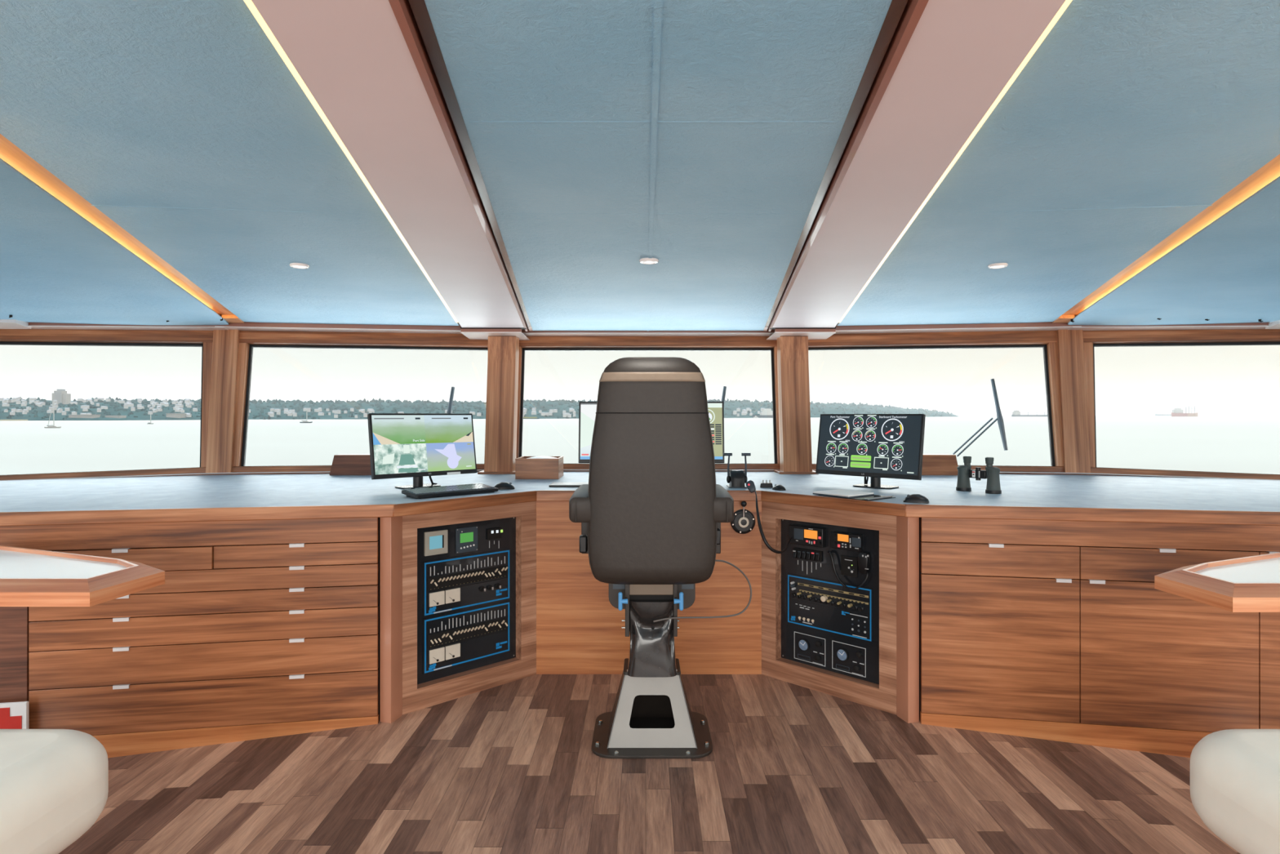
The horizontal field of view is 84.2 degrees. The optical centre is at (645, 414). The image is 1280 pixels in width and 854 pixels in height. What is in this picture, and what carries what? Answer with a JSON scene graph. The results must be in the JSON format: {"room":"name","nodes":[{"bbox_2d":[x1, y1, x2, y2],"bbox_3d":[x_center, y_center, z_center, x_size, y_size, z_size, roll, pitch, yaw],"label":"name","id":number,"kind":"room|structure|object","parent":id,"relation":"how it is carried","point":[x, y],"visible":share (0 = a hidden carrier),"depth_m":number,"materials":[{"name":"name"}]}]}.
{"room":"control cabin","nodes":[
{"label":"control cabin","id":0,"kind":"room"},
{"bbox_2d":[0,158,228,324],"bbox_3d":[-2.316,-0.532,1.530,4.234,0.144,6.260,0,0,0],"label":"ceiling","id":1,"kind":"structure","parent":0,"point":[56,266],"depth_m":2.92,"materials":[{"name":"blue paint"}]},
{"bbox_2d":[0,319,31,328],"bbox_3d":[-4.132,-0.546,4.220,0.839,0.052,0.364,0,0,-13],"label":"trim","id":2,"kind":"structure","parent":1,"relation":"attached to","point":[4,323],"depth_m":4.23,"materials":[{"name":"white paint"}]},
{"bbox_2d":[221,314,244,323],"bbox_3d":[-2.650,-0.616,4.554,0.134,0.024,0.340,0,0,-33],"label":"trim","id":3,"kind":"structure","parent":1,"relation":"attached to","point":[230,318],"depth_m":4.45,"materials":[{"name":"brown wood"}]},
{"bbox_2d":[0,0,1279,331],"bbox_3d":[0.018,-0.611,1.756,5.299,0.057,6.752,0,0,0],"label":"ceiling","id":4,"kind":"structure","parent":0,"point":[699,138],"depth_m":1.61,"materials":[{"name":"blue paint"}]},
{"bbox_2d":[0,133,233,315],"bbox_3d":[-1.473,-0.633,1.520,0.149,0.014,6.772,0,0,-22],"label":"trim","id":5,"kind":"structure","parent":4,"relation":"attached to","point":[11,153],"depth_m":2.22,"materials":[{"name":"brown wood"}]},
{"bbox_2d":[289,262,309,268],"bbox_3d":[-1.403,-0.605,2.873,0.074,0.011,0.074,0,0,0],"label":"recessed light","id":6,"kind":"object","parent":4,"relation":"in","point":[297,265],"visible":1,"depth_m":2.86,"materials":[{"name":"white paint"}]},
{"bbox_2d":[243,0,457,322],"bbox_3d":[-0.649,-0.602,1.490,0.030,0.008,6.285,0,0,-10],"label":"led strip","id":7,"kind":"object","parent":4,"relation":"attached to","point":[250,4],"visible":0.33,"depth_m":1.44,"materials":[{"name":"white plastic"}]},
{"bbox_2d":[251,0,533,331],"bbox_3d":[-0.452,-0.613,1.699,0.491,0.094,6.654,0,0,-10],"label":"ceiling beam","id":8,"kind":"structure","parent":4,"relation":"attached to","point":[377,71],"depth_m":1.42,"materials":[{"name":"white paint"}]},
{"bbox_2d":[639,257,658,264],"bbox_3d":[0.013,-0.580,2.668,0.074,0.011,0.074,0,0,0],"label":"recessed light","id":9,"kind":"object","parent":4,"relation":"in","point":[643,260],"visible":1,"depth_m":2.65,"materials":[{"name":"white paint"}]},
{"bbox_2d":[763,0,1065,331],"bbox_3d":[0.488,-0.613,1.699,0.491,0.094,6.654,0,0,10],"label":"ceiling beam","id":10,"kind":"structure","parent":4,"relation":"attached to","point":[934,69],"depth_m":1.42,"materials":[{"name":"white paint"}]},
{"bbox_2d":[838,0,1072,322],"bbox_3d":[0.685,-0.602,1.490,0.030,0.008,6.285,0,0,10],"label":"led strip","id":11,"kind":"object","parent":4,"relation":"attached to","point":[1067,2],"visible":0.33,"depth_m":1.44,"materials":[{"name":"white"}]},
{"bbox_2d":[987,262,1008,268],"bbox_3d":[1.430,-0.605,2.873,0.074,0.011,0.074,0,0,0],"label":"recessed light","id":12,"kind":"object","parent":4,"relation":"in","point":[997,265],"visible":1,"depth_m":2.85,"materials":[{"name":"white paint"}]},
{"bbox_2d":[1062,154,1279,316],"bbox_3d":[1.509,-0.633,1.520,0.149,0.014,6.772,0,0,22],"label":"trim","id":13,"kind":"structure","parent":4,"relation":"attached to","point":[1268,172],"depth_m":2.37,"materials":[{"name":"brown wood"}]},
{"bbox_2d":[58,674,1239,853],"bbox_3d":[0.018,1.486,1.450,9.400,0.273,7.700,0,0,0],"label":"floor","id":14,"kind":"structure","parent":0,"point":[513,767],"depth_m":2.58,"materials":[{"name":"brown wood"}]},
{"bbox_2d":[0,606,31,702],"bbox_3d":[-3.137,1.037,3.004,1.198,0.966,0.471,0,0,-10],"label":"table base","id":15,"kind":"object","parent":14,"relation":"on","point":[14,620],"visible":0.08,"depth_m":2.87,"materials":[{"name":"brown wood"}]},
{"bbox_2d":[0,701,28,728],"bbox_3d":[-2.648,1.319,2.815,0.340,0.333,0.018,0,0,-10],"label":"printed card","id":16,"kind":"object","parent":15,"relation":"attached to","point":[13,715],"visible":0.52,"depth_m":2.83,"materials":[{"name":"white paper"}]},
{"bbox_2d":[0,707,22,728],"bbox_3d":[-2.590,1.214,2.818,0.190,0.092,0.002,0,0,-10],"label":"print","id":17,"kind":"object","parent":16,"relation":"attached to","point":[10,717],"depth_m":2.83},
{"bbox_2d":[0,728,108,853],"bbox_3d":[-2.010,1.141,1.450,1.150,0.583,1.100,0,0,0],"label":"settee","id":18,"kind":"object","parent":14,"relation":"on","point":[54,783],"visible":1,"depth_m":1.76,"materials":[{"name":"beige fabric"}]},
{"bbox_2d":[0,545,164,606],"bbox_3d":[-2.140,0.957,2.438,1.079,0.925,0.724,0,0,0],"label":"dining table","id":19,"kind":"object","parent":14,"relation":"on","point":[29,577],"visible":1,"depth_m":2.23,"materials":[{"name":"brown wood"}]},
{"bbox_2d":[0,517,379,757],"bbox_3d":[-2.171,0.972,3.162,1.951,1.056,0.484,0,0,-10],"label":"drawer cabinet","id":20,"kind":"object","parent":14,"relation":"on","point":[255,629],"visible":0.8,"depth_m":2.99,"materials":[{"name":"brown wood"}]},
{"bbox_2d":[379,515,402,723],"bbox_3d":[-1.133,0.913,3.230,0.077,0.933,0.259,0,0,0],"label":"post","id":21,"kind":"object","parent":14,"relation":"on","point":[390,527],"visible":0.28,"depth_m":3.11,"materials":[{"name":"brown wood"}]},
{"bbox_2d":[402,501,536,715],"bbox_3d":[-0.938,0.913,3.542,0.736,0.934,0.300,0,0,-44],"label":"console","id":22,"kind":"object","parent":14,"relation":"on","point":[517,522],"visible":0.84,"depth_m":3.45,"materials":[{"name":"brown wood"}]},
{"bbox_2d":[424,529,448,555],"bbox_3d":[-0.989,0.604,3.346,0.116,0.112,0.013,0,0,-44],"label":"display unit","id":23,"kind":"object","parent":22,"relation":"attached to","point":[436,542],"visible":1,"depth_m":3.34,"materials":[{"name":"black"}]},
{"bbox_2d":[422,600,510,675],"bbox_3d":[-0.860,1.082,3.462,0.475,0.260,0.024,0,0,-44],"label":"breaker panel","id":24,"kind":"object","parent":22,"relation":"attached to","point":[450,640],"visible":1,"depth_m":3.45,"materials":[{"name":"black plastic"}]},
{"bbox_2d":[422,548,510,617],"bbox_3d":[-0.858,0.814,3.459,0.475,0.258,0.030,0,0,-44],"label":"breaker panel","id":25,"kind":"object","parent":22,"relation":"attached to","point":[452,584],"visible":1,"depth_m":3.45,"materials":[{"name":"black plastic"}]},
{"bbox_2d":[455,525,477,553],"bbox_3d":[-0.871,0.609,3.459,0.117,0.121,0.012,0,0,-44],"label":"monitor","id":26,"kind":"object","parent":22,"relation":"attached to","point":[466,538],"visible":1,"depth_m":3.46,"materials":[{"name":"black plastic"}]},
{"bbox_2d":[486,527,502,548],"bbox_3d":[-0.758,0.623,3.564,0.084,0.105,0.016,0,0,-43],"label":"switch panel","id":27,"kind":"object","parent":22,"relation":"attached to","point":[492,533],"visible":1,"depth_m":3.56,"materials":[{"name":"black"}]},
{"bbox_2d":[536,501,761,674],"bbox_3d":[0.018,0.903,3.698,1.172,0.914,0.038,0,0,0],"label":"panel","id":28,"kind":"object","parent":14,"relation":"on","point":[579,630],"visible":0.64,"depth_m":3.69,"materials":[{"name":"brown wood"}]},
{"bbox_2d":[730,501,755,533],"bbox_3d":[0.506,0.529,3.657,0.128,0.176,0.059,0,0,0],"label":"control lever","id":29,"kind":"object","parent":28,"relation":"attached to","point":[743,522],"visible":0.98,"depth_m":3.66,"materials":[{"name":"black plastic"}]},
{"bbox_2d":[568,356,751,758],"bbox_3d":[0.073,0.560,3.072,0.755,1.580,0.635,0,0,0],"label":"chair","id":30,"kind":"object","parent":14,"relation":"on","point":[651,509],"visible":1,"depth_m":2.77,"materials":[{"name":"brown leather"}]},
{"bbox_2d":[761,501,896,715],"bbox_3d":[0.974,0.913,3.542,0.736,0.934,0.300,0,0,44],"label":"console","id":31,"kind":"object","parent":14,"relation":"on","point":[877,691],"visible":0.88,"depth_m":3.45,"materials":[{"name":"brown wood"}]},
{"bbox_2d":[789,524,825,547],"bbox_3d":[0.803,0.605,3.537,0.193,0.094,0.042,0,0,44],"label":"radio","id":32,"kind":"object","parent":31,"relation":"attached to","point":[813,536],"visible":0.98,"depth_m":3.52,"materials":[{"name":"black plastic"}]},
{"bbox_2d":[794,528,803,539],"bbox_3d":[0.769,0.598,3.557,0.053,0.054,0.002,0,0,44],"label":"speaker grille","id":33,"kind":"object","parent":32,"relation":"attached to","point":[798,532],"depth_m":3.56,"materials":[{"name":"plastic"}]},
{"bbox_2d":[792,547,822,573],"bbox_3d":[0.808,0.737,3.546,0.161,0.125,0.024,0,0,44],"label":"bank","id":34,"kind":"object","parent":31,"relation":"attached to","point":[802,553],"visible":1,"depth_m":3.54,"materials":[{"name":"black plastic"}]},
{"bbox_2d":[794,631,826,666],"bbox_3d":[0.819,1.170,3.541,0.177,0.136,0.016,0,0,44],"label":"panel","id":35,"kind":"object","parent":31,"relation":"attached to","point":[808,648],"visible":1,"depth_m":3.54,"materials":[{"name":"black plastic"}]},
{"bbox_2d":[786,573,872,642],"bbox_3d":[0.888,0.939,3.466,0.462,0.252,0.030,0,0,44],"label":"breaker panel","id":36,"kind":"object","parent":31,"relation":"attached to","point":[823,605],"visible":1,"depth_m":3.46,"materials":[{"name":"black plastic"}]},
{"bbox_2d":[830,531,862,551],"bbox_3d":[0.960,0.606,3.388,0.160,0.077,0.042,0,0,44],"label":"radio","id":37,"kind":"object","parent":31,"relation":"attached to","point":[842,540],"visible":1,"depth_m":3.38,"materials":[{"name":"black plastic"}]},
{"bbox_2d":[851,537,861,547],"bbox_3d":[0.995,0.601,3.342,0.046,0.043,0.002,0,0,44],"label":"speaker grille","id":38,"kind":"object","parent":37,"relation":"attached to","point":[855,542],"depth_m":3.34,"materials":[{"name":"plastic"}]},
{"bbox_2d":[831,640,866,677],"bbox_3d":[0.973,1.169,3.394,0.175,0.137,0.016,0,0,44],"label":"panel","id":39,"kind":"object","parent":31,"relation":"attached to","point":[848,658],"visible":1,"depth_m":3.40,"materials":[{"name":"black plastic"}]},
{"bbox_2d":[827,551,870,590],"bbox_3d":[0.967,0.737,3.381,0.221,0.181,0.039,0,0,42],"label":"handset","id":40,"kind":"object","parent":31,"relation":"attached to","point":[864,558],"visible":1,"depth_m":3.32,"materials":[{"name":"black plastic"}]},
{"bbox_2d":[840,555,857,577],"bbox_3d":[0.977,0.726,3.396,0.085,0.095,0.008,0,0,44],"label":"control plate","id":41,"kind":"object","parent":31,"relation":"attached to","point":[849,565],"visible":1,"depth_m":3.39,"materials":[{"name":"black"}]},
{"bbox_2d":[896,515,919,723],"bbox_3d":[1.169,0.913,3.230,0.077,0.933,0.259,0,0,0],"label":"post","id":42,"kind":"object","parent":14,"relation":"on","point":[907,527],"visible":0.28,"depth_m":3.12,"materials":[{"name":"brown wood"}]},
{"bbox_2d":[919,517,1279,757],"bbox_3d":[2.223,0.982,3.163,1.980,1.076,0.476,0,0,10],"label":"base cabinet","id":43,"kind":"object","parent":14,"relation":"on","point":[1062,631],"visible":0.86,"depth_m":2.99,"materials":[{"name":"brown wood"}]},
{"bbox_2d":[0,471,1279,525],"bbox_3d":[0.018,0.418,3.745,8.500,0.055,2.369,0,0,0],"label":"countertop","id":44,"kind":"structure","parent":43,"relation":"on","point":[240,497],"depth_m":3.39,"materials":[{"name":"grey laminate"}]},
{"bbox_2d":[329,453,371,475],"bbox_3d":[-1.883,0.327,4.676,0.344,0.130,0.149,0,0,0],"label":"wooden tray","id":45,"kind":"object","parent":44,"relation":"on","point":[342,464],"visible":0.56,"depth_m":4.62,"materials":[{"name":"brown wood"}]},
{"bbox_2d":[367,413,476,488],"bbox_3d":[-1.217,0.192,3.841,0.590,0.401,0.174,0,0,-44],"label":"monitor","id":46,"kind":"object","parent":44,"relation":"on","point":[417,446],"visible":1,"depth_m":3.78,"materials":[{"name":"black plastic"}]},
{"bbox_2d":[371,414,426,444],"bbox_3d":[-1.289,0.076,3.710,0.285,0.151,0.024,0,0,-44],"label":"picture","id":47,"kind":"object","parent":46,"relation":"on","point":[385,428],"depth_m":3.71,"materials":[{"name":"green"}]},
{"bbox_2d":[373,443,427,475],"bbox_3d":[-1.273,0.227,3.693,0.285,0.151,0.024,0,0,-44],"label":"picture","id":48,"kind":"object","parent":46,"relation":"attached to","point":[389,459],"depth_m":3.69,"materials":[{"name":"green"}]},
{"bbox_2d":[423,414,472,443],"bbox_3d":[-1.083,0.076,3.906,0.285,0.151,0.024,0,0,-44],"label":"picture","id":49,"kind":"object","parent":46,"relation":"on","point":[437,428],"depth_m":3.90,"materials":[{"name":"green"}]},
{"bbox_2d":[426,441,475,471],"bbox_3d":[-1.066,0.227,3.889,0.285,0.151,0.024,0,0,-44],"label":"picture","id":50,"kind":"object","parent":46,"relation":"attached to","point":[441,456],"depth_m":3.89,"materials":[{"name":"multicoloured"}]},
{"bbox_2d":[401,483,497,498],"bbox_3d":[-0.959,0.374,3.499,0.452,0.037,0.156,0,0,-45],"label":"keyboard","id":51,"kind":"object","parent":44,"relation":"on","point":[474,488],"visible":1,"depth_m":3.45,"materials":[{"name":"black plastic"}]},
{"bbox_2d":[477,336,519,474],"bbox_3d":[-0.982,-0.072,4.827,0.260,0.931,0.275,0,0,0],"label":"pillar","id":52,"kind":"structure","parent":44,"relation":"on","point":[503,357],"depth_m":4.79,"materials":[{"name":"brown wood"}]},
{"bbox_2d":[494,481,515,489],"bbox_3d":[-0.747,0.373,3.745,0.106,0.038,0.062,0,0,-20],"label":"computer mouse","id":53,"kind":"object","parent":44,"relation":"on","point":[501,486],"visible":0.8,"depth_m":3.72,"materials":[{"name":"black plastic"}]},
{"bbox_2d":[515,456,563,479],"bbox_3d":[-0.662,0.329,4.450,0.264,0.126,0.260,0,0,0],"label":"box","id":54,"kind":"object","parent":44,"relation":"on","point":[525,468],"visible":1,"depth_m":4.32,"materials":[{"name":"brown wood"}]},
{"bbox_2d":[526,455,556,458],"bbox_3d":[-0.659,0.284,4.441,0.205,0.044,0.202,0,0,0],"label":"paper sheets","id":55,"kind":"object","parent":54,"relation":"in","point":[540,456],"visible":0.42,"depth_m":4.50,"materials":[{"name":"paper"}]},
{"bbox_2d":[548,482,588,487],"bbox_3d":[-0.405,0.386,3.930,0.240,0.012,0.180,0,0,0],"label":"keyboard","id":56,"kind":"object","parent":44,"relation":"on","point":[553,484],"visible":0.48,"depth_m":3.88,"materials":[{"name":"black plastic"}]},
{"bbox_2d":[578,401,724,462],"bbox_3d":[0.035,0.157,4.160,0.842,0.470,0.160,0,0,0],"label":"monitor","id":57,"kind":"object","parent":44,"relation":"on","point":[587,410],"visible":0.3,"depth_m":4.10,"materials":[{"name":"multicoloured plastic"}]},
{"bbox_2d":[723,453,751,488],"bbox_3d":[0.497,0.299,3.860,0.148,0.186,0.150,0,0,0],"label":"throttle levers","id":58,"kind":"object","parent":44,"relation":"on","point":[735,478],"visible":0.97,"depth_m":3.83,"materials":[{"name":"black plastic"}]},
{"bbox_2d":[760,480,773,488],"bbox_3d":[0.656,0.372,3.840,0.067,0.040,0.059,0,0,8],"label":"switch box","id":59,"kind":"object","parent":44,"relation":"on","point":[767,485],"visible":1,"depth_m":3.81,"materials":[{"name":"black plastic"}]},
{"bbox_2d":[746,480,791,553],"bbox_3d":[0.602,0.506,3.534,0.238,0.337,0.250,0,0,18],"label":"handset","id":60,"kind":"object","parent":44,"relation":"hanging from","point":[750,485],"visible":1,"depth_m":3.47,"materials":[{"name":"black"}]},
{"bbox_2d":[773,336,818,474],"bbox_3d":[1.018,-0.072,4.827,0.260,0.931,0.275,0,0,0],"label":"pillar","id":61,"kind":"structure","parent":44,"relation":"on","point":[793,366],"depth_m":4.79,"materials":[{"name":"brown wood"}]},
{"bbox_2d":[817,494,895,501],"bbox_3d":[1.014,0.388,3.402,0.216,0.009,0.290,0,0,-37],"label":"keyboard","id":62,"kind":"object","parent":44,"relation":"on","point":[875,497],"visible":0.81,"depth_m":3.32,"materials":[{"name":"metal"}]},
{"bbox_2d":[813,488,874,497],"bbox_3d":[0.963,0.382,3.446,0.200,0.013,0.210,0,0,-37],"label":"notepad","id":63,"kind":"object","parent":62,"relation":"on","point":[836,492],"visible":1,"depth_m":3.41,"materials":[{"name":"white paper"}]},
{"bbox_2d":[815,413,925,488],"bbox_3d":[1.228,0.193,3.841,0.591,0.398,0.184,0,0,44],"label":"monitor","id":64,"kind":"object","parent":44,"relation":"on","point":[876,446],"visible":1,"depth_m":3.78,"materials":[{"name":"black plastic"}]},
{"bbox_2d":[902,493,928,503],"bbox_3d":[1.214,0.373,3.175,0.106,0.038,0.062,0,0,30],"label":"computer mouse","id":65,"kind":"object","parent":44,"relation":"on","point":[914,498],"visible":1,"depth_m":3.15,"materials":[{"name":"black plastic"}]},
{"bbox_2d":[921,453,958,475],"bbox_3d":[1.903,0.327,4.676,0.284,0.130,0.149,0,0,0],"label":"wooden box","id":66,"kind":"object","parent":44,"relation":"on","point":[932,464],"visible":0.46,"depth_m":4.62,"materials":[{"name":"brown wood"}]},
{"bbox_2d":[955,456,1001,493],"bbox_3d":[1.696,0.302,3.607,0.073,0.179,0.229,0,0,-37],"label":"binoculars","id":67,"kind":"object","parent":44,"relation":"on","point":[965,473],"visible":1,"depth_m":3.59,"materials":[{"name":"grey rubber"}]},
{"bbox_2d":[1154,551,1279,612],"bbox_3d":[2.164,0.957,2.359,1.032,0.925,0.682,0,0,0],"label":"dining table","id":68,"kind":"object","parent":14,"relation":"on","point":[1251,584],"visible":1,"depth_m":2.18,"materials":[{"name":"brown wood"}]},
{"bbox_2d":[1190,728,1279,853],"bbox_3d":[2.030,1.141,1.450,1.150,0.583,1.100,0,0,0],"label":"settee","id":69,"kind":"object","parent":14,"relation":"on","point":[1235,773],"visible":1,"depth_m":1.78,"materials":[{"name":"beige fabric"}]},
{"bbox_2d":[1067,176,1279,324],"bbox_3d":[2.352,-0.532,1.530,4.234,0.144,6.260,0,0,0],"label":"ceiling","id":70,"kind":"structure","parent":0,"point":[1228,271],"depth_m":3.05,"materials":[{"name":"blue paint"}]},
{"bbox_2d":[1052,314,1075,323],"bbox_3d":[2.686,-0.616,4.554,0.134,0.024,0.340,0,0,33],"label":"trim","id":71,"kind":"structure","parent":70,"relation":"attached to","point":[1064,318],"depth_m":4.45,"materials":[{"name":"brown wood"}]},
{"bbox_2d":[1265,320,1279,328],"bbox_3d":[4.168,-0.546,4.220,0.839,0.052,0.364,0,0,13],"label":"trim","id":72,"kind":"structure","parent":70,"relation":"attached to","point":[1275,324],"depth_m":4.28,"materials":[{"name":"white paint"}]},
{"bbox_3d":[0.018,0.978,5.050,2.000,1.145,0.060,0,0,0],"label":"wall","id":73,"kind":"structure","parent":0,"visible":0},
{"bbox_2d":[515,336,780,469],"bbox_3d":[0.018,-0.109,5.072,2.000,0.998,0.245,0,0,0],"label":"window","id":74,"kind":"structure","parent":73,"relation":"in","point":[535,343],"depth_m":5.10,"materials":[{"name":"brown wood"}]},
{"bbox_2d":[563,469,773,471],"bbox_3d":[0.018,0.389,4.970,2.000,0.022,0.140,0,0,0],"label":"trim","id":75,"kind":"structure","parent":73,"relation":"on","point":[564,470],"depth_m":4.90,"materials":[{"name":"brown wood"}]},
{"bbox_3d":[-3.422,0.978,4.560,1.200,1.145,0.481,0,0,0],"label":"wall","id":76,"kind":"structure","parent":0,"visible":0},
{"bbox_2d":[0,328,213,479],"bbox_3d":[-3.601,-0.096,4.521,1.603,1.024,0.245,0,0,-20],"label":"window","id":77,"kind":"structure","parent":76,"relation":"in","point":[166,338],"depth_m":4.61,"materials":[{"name":"brown wood"}]},
{"bbox_2d":[0,472,213,480],"bbox_3d":[-3.436,0.389,4.478,1.254,0.022,0.140,0,0,-20],"label":"trim","id":78,"kind":"structure","parent":76,"relation":"on","point":[194,473],"depth_m":4.49,"materials":[{"name":"brown wood"}]},
{"bbox_3d":[3.458,0.978,4.560,1.200,1.145,0.481,0,0,0],"label":"wall","id":79,"kind":"structure","parent":0,"visible":0},
{"bbox_2d":[1083,328,1279,479],"bbox_3d":[3.637,-0.096,4.521,1.603,1.024,0.245,0,0,20],"label":"window","id":80,"kind":"structure","parent":79,"relation":"in","point":[1125,338],"depth_m":4.63,"materials":[{"name":"brown wood"}]},
{"bbox_2d":[1083,472,1279,479],"bbox_3d":[3.472,0.389,4.478,1.254,0.022,0.140,0,0,20],"label":"trim","id":81,"kind":"structure","parent":79,"relation":"on","point":[1084,473],"depth_m":4.49,"materials":[{"name":"brown wood"}]},
{"bbox_3d":[-3.459,-0.655,4.664,1.395,0.150,0.567,0,0,0],"label":"wall","id":82,"kind":"structure","parent":0,"visible":0},
{"bbox_2d":[28,322,228,330],"bbox_3d":[-3.424,-0.582,4.540,1.305,0.096,0.200,0,0,-19],"label":"trim","id":83,"kind":"structure","parent":82,"relation":"attached to","point":[33,325],"depth_m":4.52,"materials":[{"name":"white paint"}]},
{"bbox_2d":[205,329,239,472],"bbox_3d":[-2.829,-0.098,4.750,0.150,0.985,0.223,0,0,-14],"label":"trim","id":84,"kind":"structure","parent":82,"relation":"attached to","point":[225,345],"depth_m":4.72,"materials":[{"name":"brown wood"}]},
{"label":"outside","id":85,"kind":"structure","parent":0,"visible":0},
{"bbox_2d":[0,415,1279,475],"bbox_3d":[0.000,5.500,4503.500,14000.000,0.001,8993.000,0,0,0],"label":"water","id":86,"kind":"structure","parent":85,"point":[1247,444],"depth_m":143.81,"materials":[{"name":"white liquid"}]},
{"bbox_2d":[44,401,61,427],"bbox_3d":[-249.333,-0.050,297.917,6.417,11.358,1.835,0,0,-8],"label":"sailboat","id":87,"kind":"object","parent":86,"relation":"on","point":[53,426],"visible":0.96,"depth_m":297.82,"materials":[{"name":"fabric"}]},
{"bbox_2d":[751,405,773,417],"bbox_3d":[225.189,-5.873,1349.057,43.585,23.745,6.974,0,0,0],"label":"cargo ship","id":88,"kind":"object","parent":86,"relation":"on","point":[766,413],"visible":0.71,"depth_m":1346.52},
{"bbox_2d":[1011,410,1047,416],"bbox_3d":[1259.677,-7.734,2306.452,131.290,27.468,21.006,0,0,0],"label":"cargo ship","id":89,"kind":"object","parent":86,"relation":"on","point":[1015,413],"visible":0.81,"depth_m":2298.36,"materials":[{"name":"metal"}]},
{"bbox_2d":[1171,405,1198,416],"bbox_3d":[1877.586,-12.789,2465.517,91.034,37.578,14.566,0,0,0],"label":"cargo ship","id":90,"kind":"object","parent":86,"relation":"on","point":[1177,411],"visible":0.86,"depth_m":2459.76,"materials":[{"name":"metal"}]},
{"bbox_3d":[-1.923,-0.655,5.020,2.050,0.150,0.385,0,0,0],"label":"wall","id":91,"kind":"structure","parent":0,"visible":0},
{"bbox_2d":[214,321,529,471],"bbox_3d":[-1.830,-0.120,4.779,2.104,1.020,0.575,0,0,-9],"label":"window","id":92,"kind":"structure","parent":91,"relation":"in","point":[248,340],"depth_m":4.86,"materials":[{"name":"brown wood"}]},
{"bbox_2d":[446,386,454,413],"bbox_3d":[-1.458,0.060,5.033,0.213,0.526,0.081,0,0,-26],"label":"windshield wiper","id":93,"kind":"object","parent":92,"relation":"attached to","point":[451,395],"depth_m":5.07,"materials":[{"name":"metal"}]},
{"bbox_3d":[0.018,-0.655,5.160,2.200,0.150,0.080,0,0,0],"label":"wall","id":94,"kind":"structure","parent":0,"visible":0},
{"bbox_2d":[521,328,774,336],"bbox_3d":[0.018,-0.584,5.020,2.100,0.032,0.200,0,0,0],"label":"trim","id":95,"kind":"structure","parent":94,"relation":"attached to","point":[535,333],"depth_m":4.93,"materials":[{"name":"white paint"}]},
{"bbox_3d":[1.959,-0.655,5.020,2.050,0.150,0.385,0,0,0],"label":"wall","id":96,"kind":"structure","parent":0,"visible":0},
{"bbox_2d":[766,321,1081,471],"bbox_3d":[1.866,-0.120,4.779,2.104,1.020,0.575,0,0,9],"label":"window","id":97,"kind":"structure","parent":96,"relation":"in","point":[1046,340],"depth_m":4.86,"materials":[{"name":"brown wood"}]},
{"bbox_2d":[952,378,1007,457],"bbox_3d":[2.352,0.018,5.015,0.383,0.555,0.114,0,0,0],"label":"windshield wiper","id":98,"kind":"object","parent":97,"relation":"attached to","point":[999,417],"depth_m":5.00,"materials":[{"name":"metal"}]},
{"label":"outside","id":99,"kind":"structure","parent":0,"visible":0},
{"bbox_2d":[0,399,958,420],"bbox_3d":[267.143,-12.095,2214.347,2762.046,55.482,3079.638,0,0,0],"label":"shoreline","id":100,"kind":"structure","parent":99,"point":[58,416],"depth_m":1116.85,"materials":[{"name":"green plant"}]},
{"bbox_2d":[52,389,71,404],"bbox_3d":[-807.376,-23.429,978.216,19.637,24.392,9.250,0,0,0],"label":"apartment tower","id":101,"kind":"structure","parent":100,"relation":"on","point":[61,396],"depth_m":974.85,"materials":[{"name":"concrete"}]},
{"bbox_2d":[68,414,100,417],"bbox_3d":[-581.414,2.583,733.870,25.469,5.833,11.000,0,0,0],"label":"building","id":102,"kind":"structure","parent":100,"relation":"on","point":[69,415],"depth_m":728.88,"materials":[{"name":"concrete"}]},
{"bbox_2d":[165,413,186,417],"bbox_3d":[-527.790,1.815,796.381,16.628,7.370,11.000,0,0,0],"label":"building","id":103,"kind":"structure","parent":100,"relation":"on","point":[168,415],"depth_m":791.39,"materials":[{"name":"concrete"}]},
{"bbox_2d":[0,396,952,419],"bbox_3d":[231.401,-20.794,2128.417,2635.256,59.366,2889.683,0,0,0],"label":"woodland","id":104,"kind":"object","parent":100,"relation":"on","point":[380,401],"visible":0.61,"depth_m":1218.86,"materials":[{"name":"green plant"}]},
{"bbox_3d":[3.495,-0.655,4.664,1.395,0.150,0.567,0,0,0],"label":"wall","id":105,"kind":"structure","parent":0,"visible":0},
{"bbox_2d":[1056,329,1090,472],"bbox_3d":[2.865,-0.098,4.750,0.150,0.985,0.223,0,0,14],"label":"trim","id":106,"kind":"structure","parent":105,"relation":"attached to","point":[1070,346],"depth_m":4.72,"materials":[{"name":"brown wood"}]},
{"bbox_2d":[1067,322,1268,330],"bbox_3d":[3.460,-0.582,4.540,1.305,0.096,0.200,0,0,19],"label":"trim","id":107,"kind":"structure","parent":105,"relation":"attached to","point":[1248,325],"depth_m":4.52,"materials":[{"name":"white paint"}]},
{"bbox_3d":[-1.906,0.978,4.912,1.849,1.145,0.335,0,0,0],"label":"wall","id":108,"kind":"structure","parent":0,"visible":0},
{"bbox_2d":[213,469,484,475],"bbox_3d":[-1.912,0.389,4.831,1.861,0.022,0.140,0,0,-9],"label":"trim","id":109,"kind":"structure","parent":108,"relation":"on","point":[477,470],"depth_m":4.68,"materials":[{"name":"brown wood"}]},
{"bbox_3d":[1.942,0.978,4.912,1.849,1.145,0.335,0,0,0],"label":"wall","id":110,"kind":"structure","parent":0,"visible":0},
{"bbox_2d":[812,469,1083,475],"bbox_3d":[1.948,0.389,4.831,1.861,0.022,0.140,0,0,9],"label":"trim","id":111,"kind":"structure","parent":110,"relation":"on","point":[1001,472],"depth_m":4.67,"materials":[{"name":"brown wood"}]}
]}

